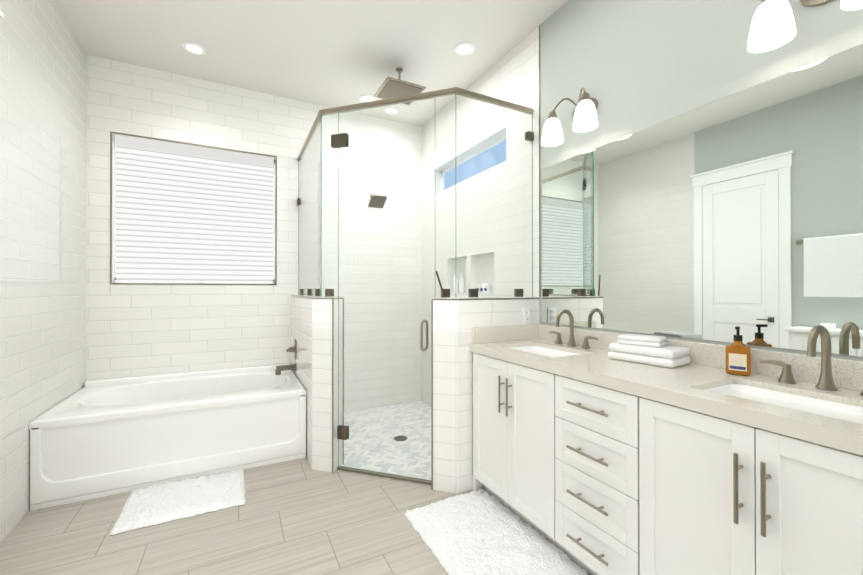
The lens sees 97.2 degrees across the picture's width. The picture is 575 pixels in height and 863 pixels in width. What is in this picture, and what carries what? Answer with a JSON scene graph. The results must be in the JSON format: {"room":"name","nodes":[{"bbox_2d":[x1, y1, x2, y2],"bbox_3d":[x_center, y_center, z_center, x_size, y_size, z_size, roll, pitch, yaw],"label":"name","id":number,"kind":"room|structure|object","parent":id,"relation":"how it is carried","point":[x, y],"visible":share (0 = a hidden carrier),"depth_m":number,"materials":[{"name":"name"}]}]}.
{"room":"bathroom","nodes":[
{"label":"bathroom","id":0,"kind":"room"},
{"bbox_2d":[0,0,86,541],"bbox_3d":[-1.518,-0.288,0.668,0.001,3.120,5.240,0,0,-27],"label":"wall","id":1,"kind":"structure","parent":0,"point":[43,128],"depth_m":2.25,"materials":[{"name":"tile"}]},
{"bbox_2d":[86,55,421,411],"bbox_3d":[-1.437,-0.275,3.717,2.938,3.120,0.113,0,0,-27],"label":"wall","id":2,"kind":"structure","parent":0,"point":[138,329],"depth_m":3.59,"materials":[{"name":"tile"}]},
{"bbox_2d":[115,144,274,283],"bbox_3d":[-2.078,-0.639,3.435,1.224,1.210,0.030,0,0,-27],"label":"window","id":3,"kind":"structure","parent":2,"relation":"in","point":[206,280],"depth_m":3.70,"materials":[{"name":"white plastic"}]},
{"bbox_2d":[115,135,273,283],"bbox_3d":[-2.053,-0.640,3.387,1.200,1.202,0.058,0,0,-27],"label":"window blinds","id":4,"kind":"object","parent":3,"relation":"attached to","point":[185,212],"visible":0.98,"depth_m":3.35,"materials":[{"name":"white plastic"}]},
{"bbox_2d":[368,194,386,207],"bbox_3d":[-0.577,-0.920,3.974,0.160,0.168,0.228,0,0,-27],"label":"shower head","id":5,"kind":"object","parent":2,"relation":"attached to","point":[377,199],"depth_m":3.92},
{"bbox_2d":[0,400,588,574],"bbox_3d":[-0.212,1.273,1.334,2.938,0.004,5.240,0,0,-27],"label":"floor","id":6,"kind":"structure","parent":0,"point":[297,517],"depth_m":2.02,"materials":[{"name":"tile"}]},
{"bbox_2d":[29,363,305,510],"bbox_3d":[-1.827,1.004,2.925,1.518,0.554,0.928,0,0,-27],"label":"bathtub","id":7,"kind":"object","parent":6,"relation":"on","point":[97,438],"visible":1,"depth_m":2.53,"materials":[{"name":"white ceramic"}]},
{"bbox_2d":[110,469,245,534],"bbox_3d":[-1.482,1.257,2.305,0.638,0.037,0.467,0,0,-27],"label":"area rug","id":8,"kind":"object","parent":6,"relation":"on","point":[155,504],"visible":1,"depth_m":2.24,"materials":[{"name":"white fabric"}]},
{"bbox_2d":[394,436,406,440],"bbox_3d":[-0.261,1.276,3.221,0.116,0.004,0.116,0,0,-27],"label":"shower drain","id":9,"kind":"object","parent":6,"relation":"on","point":[400,438],"depth_m":3.21,"materials":[{"name":"silver metal"}]},
{"bbox_2d":[404,488,589,574],"bbox_3d":[0.447,1.254,1.576,0.560,0.037,1.574,0,0,-27],"label":"area rug","id":10,"kind":"object","parent":6,"relation":"on","point":[480,532],"visible":0.98,"depth_m":1.88,"materials":[{"name":"white fabric"}]},
{"bbox_2d":[469,337,862,574],"bbox_3d":[0.910,0.814,1.691,0.614,0.925,1.864,0,0,-27],"label":"bathroom vanity","id":11,"kind":"object","parent":6,"relation":"on","point":[590,457],"depth_m":1.35,"materials":[{"name":"white paint"}]},
{"bbox_2d":[469,324,862,455],"bbox_3d":[0.923,0.325,1.700,0.584,0.147,1.863,0,0,-27],"label":"countertop","id":12,"kind":"structure","parent":11,"relation":"on","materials":[{"name":"stone"}]},
{"bbox_2d":[497,341,588,352],"bbox_3d":[0.639,0.433,2.193,0.303,0.184,0.469,0,0,-27],"label":"sink","id":13,"kind":"object","parent":12,"relation":"in","point":[537,346],"depth_m":2.38,"materials":[{"name":"white ceramic"}]},
{"bbox_2d":[549,309,600,344],"bbox_3d":[0.803,0.242,2.278,0.155,0.222,0.373,0,0,-27],"label":"faucet","id":14,"kind":"object","parent":12,"relation":"on","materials":[{"name":"silver metal"}]},
{"bbox_2d":[608,334,690,367],"bbox_3d":[1.026,0.292,1.808,0.190,0.118,0.300,0,0,-35],"label":"towel stack","id":15,"kind":"object","parent":12,"relation":"on","point":[649,349],"visible":1,"depth_m":1.75,"materials":[{"name":"white fabric"}]},
{"bbox_2d":[725,326,750,375],"bbox_3d":[1.234,0.253,1.533,0.068,0.194,0.084,0,0,-27],"label":"soap bottle","id":16,"kind":"object","parent":12,"relation":"on","point":[738,356],"visible":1,"depth_m":1.52,"materials":[{"name":"orange plastic"}]},
{"bbox_2d":[689,373,862,416],"bbox_3d":[1.150,0.429,1.201,0.303,0.184,0.469,0,0,-27],"label":"sink","id":17,"kind":"object","parent":12,"relation":"in","point":[811,396],"depth_m":1.33,"materials":[{"name":"white ceramic"}]},
{"bbox_2d":[757,325,862,392],"bbox_3d":[1.314,0.238,1.287,0.155,0.222,0.373,0,0,-27],"label":"faucet","id":18,"kind":"object","parent":12,"relation":"on","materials":[{"name":"silver metal"}]},
{"bbox_2d":[53,0,567,126],"bbox_3d":[-0.212,-1.845,1.347,2.938,0.001,5.240,0,0,-27],"label":"ceiling","id":19,"kind":"structure","parent":0,"point":[333,53],"depth_m":2.82,"materials":[{"name":"white paint"}]},
{"bbox_2d":[182,42,205,54],"bbox_3d":[-1.823,-1.833,2.925,0.156,0.010,0.156,0,0,-27],"label":"recessed light","id":20,"kind":"object","parent":19,"relation":"in","point":[193,48],"visible":1,"depth_m":2.92,"materials":[{"name":"white paint"}]},
{"bbox_2d":[359,95,374,102],"bbox_3d":[-0.628,-1.830,3.698,0.156,0.010,0.156,0,0,-27],"label":"recessed light","id":21,"kind":"object","parent":19,"relation":"in","point":[365,98],"visible":0.88,"depth_m":3.69,"materials":[{"name":"white paint"}]},
{"bbox_2d":[384,107,398,114],"bbox_3d":[-0.413,-1.829,3.944,0.156,0.010,0.156,0,0,-27],"label":"recessed light","id":22,"kind":"object","parent":19,"relation":"in","point":[393,109],"depth_m":3.93,"materials":[{"name":"white paint"}]},
{"bbox_2d":[374,67,425,105],"bbox_3d":[-0.270,-1.737,3.207,0.340,0.199,0.340,0,0,-27],"label":"shower","id":23,"kind":"object","parent":19,"relation":"attached to","point":[390,87],"visible":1,"depth_m":3.15,"materials":[{"name":"silver metal"}]},
{"bbox_2d":[455,42,474,55],"bbox_3d":[0.257,-1.833,2.928,0.156,0.010,0.156,0,0,-27],"label":"recessed light","id":24,"kind":"object","parent":19,"relation":"in","point":[465,48],"visible":1,"depth_m":2.92,"materials":[{"name":"white paint"}]},
{"bbox_2d":[291,295,343,472],"bbox_3d":[-0.977,0.676,3.179,0.222,1.212,1.261,0,0,-27],"label":"wall","id":25,"kind":"structure","parent":0,"point":[314,327],"depth_m":2.67,"materials":[{"name":"white tile"}]},
{"bbox_2d":[275,339,296,374],"bbox_3d":[-1.280,0.616,3.347,0.172,0.295,0.154,0,0,-27],"label":"tub faucet","id":26,"kind":"object","parent":25,"relation":"attached to","point":[279,369],"visible":1,"depth_m":3.35,"materials":[{"name":"silver metal"}]},
{"bbox_2d":[297,87,533,480],"bbox_3d":[-0.293,-0.005,3.212,1.362,2.539,1.834,0,0,-27],"label":"glass","id":27,"kind":"object","parent":25,"relation":"on","point":[338,140],"visible":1,"depth_m":2.65,"materials":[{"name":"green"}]},
{"bbox_2d":[431,297,539,493],"bbox_3d":[0.355,0.674,2.578,0.789,1.212,0.222,0,0,-27],"label":"wall","id":28,"kind":"structure","parent":0,"point":[454,321],"depth_m":2.39,"materials":[{"name":"white tile"}]},
{"bbox_2d":[337,466,430,483],"bbox_3d":[-0.318,1.270,2.580,0.721,0.011,0.030,0,0,18],"label":"trim","id":29,"kind":"structure","parent":28,"relation":"attached to","point":[385,475],"depth_m":2.57,"materials":[{"name":"beige"}]},
{"bbox_2d":[473,325,540,340],"bbox_3d":[0.500,0.305,2.519,0.543,0.100,0.019,0,0,-27],"label":"backsplash","id":30,"kind":"structure","parent":28,"relation":"attached to","point":[497,333],"depth_m":2.50,"materials":[{"name":"beige stone"}]},
{"bbox_2d":[522,307,530,324],"bbox_3d":[0.650,0.195,2.603,0.072,0.118,0.011,0,0,-27],"label":"electrical outlet plate","id":31,"kind":"object","parent":28,"relation":"attached to","point":[526,315],"visible":1,"depth_m":2.60,"materials":[{"name":"white plastic"}]},
{"bbox_2d":[422,0,862,404],"bbox_3d":[1.145,-0.282,2.040,0.124,3.120,5.240,0,0,-27],"label":"wall","id":32,"kind":"structure","parent":0,"point":[632,66],"depth_m":2.42,"materials":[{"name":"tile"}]},
{"bbox_2d":[453,271,456,292],"bbox_3d":[0.240,-0.056,3.766,0.051,0.212,0.051,0,0,18],"label":"bottle","id":33,"kind":"object","parent":32,"relation":"in","point":[453,271],"depth_m":3.74,"materials":[{"name":"white plastic"}]},
{"bbox_2d":[457,273,463,292],"bbox_3d":[0.289,-0.047,3.669,0.048,0.192,0.048,0,0,18],"label":"bottle","id":34,"kind":"object","parent":32,"relation":"in","point":[461,287],"depth_m":3.65,"materials":[{"name":"white plastic"}]},
{"bbox_2d":[441,134,505,190],"bbox_3d":[0.400,-1.131,3.592,0.030,0.270,1.235,0,0,-27],"label":"transom","id":35,"kind":"object","parent":32,"relation":"attached to","point":[466,168],"depth_m":3.58,"materials":[{"name":"blue glass"}]},
{"bbox_2d":[476,283,488,292],"bbox_3d":[0.454,0.005,3.348,0.040,0.085,0.158,0,0,-27],"label":"bottle","id":36,"kind":"object","parent":32,"relation":"in","point":[483,285],"depth_m":3.33,"materials":[{"name":"white plastic"}]},
{"bbox_2d":[541,87,597,146],"bbox_3d":[0.842,-1.030,2.270,0.213,0.259,0.386,0,0,-27],"label":"sconce","id":37,"kind":"object","parent":32,"relation":"attached to","point":[584,116],"visible":1,"depth_m":2.21,"materials":[{"name":"white glass"}]},
{"bbox_2d":[541,325,862,384],"bbox_3d":[1.174,0.302,1.829,0.020,0.100,1.863,0,0,-27],"label":"backsplash","id":38,"kind":"structure","parent":32,"relation":"attached to","point":[715,354],"depth_m":1.65,"materials":[{"name":"beige stone"}]},
{"bbox_2d":[542,44,862,356],"bbox_3d":[1.181,-0.293,1.834,0.006,1.060,1.800,0,0,-27],"label":"mirror","id":39,"kind":"object","parent":32,"relation":"attached to","point":[720,219],"visible":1,"depth_m":1.64,"materials":[{"name":"clear glass"}]},
{"bbox_2d":[747,0,862,52],"bbox_3d":[1.339,-1.034,1.305,0.213,0.259,0.386,0,0,-27],"label":"sconce","id":40,"kind":"object","parent":32,"relation":"attached to","point":[773,25],"visible":1,"depth_m":1.37,"materials":[{"name":"white glass"}]}
]}

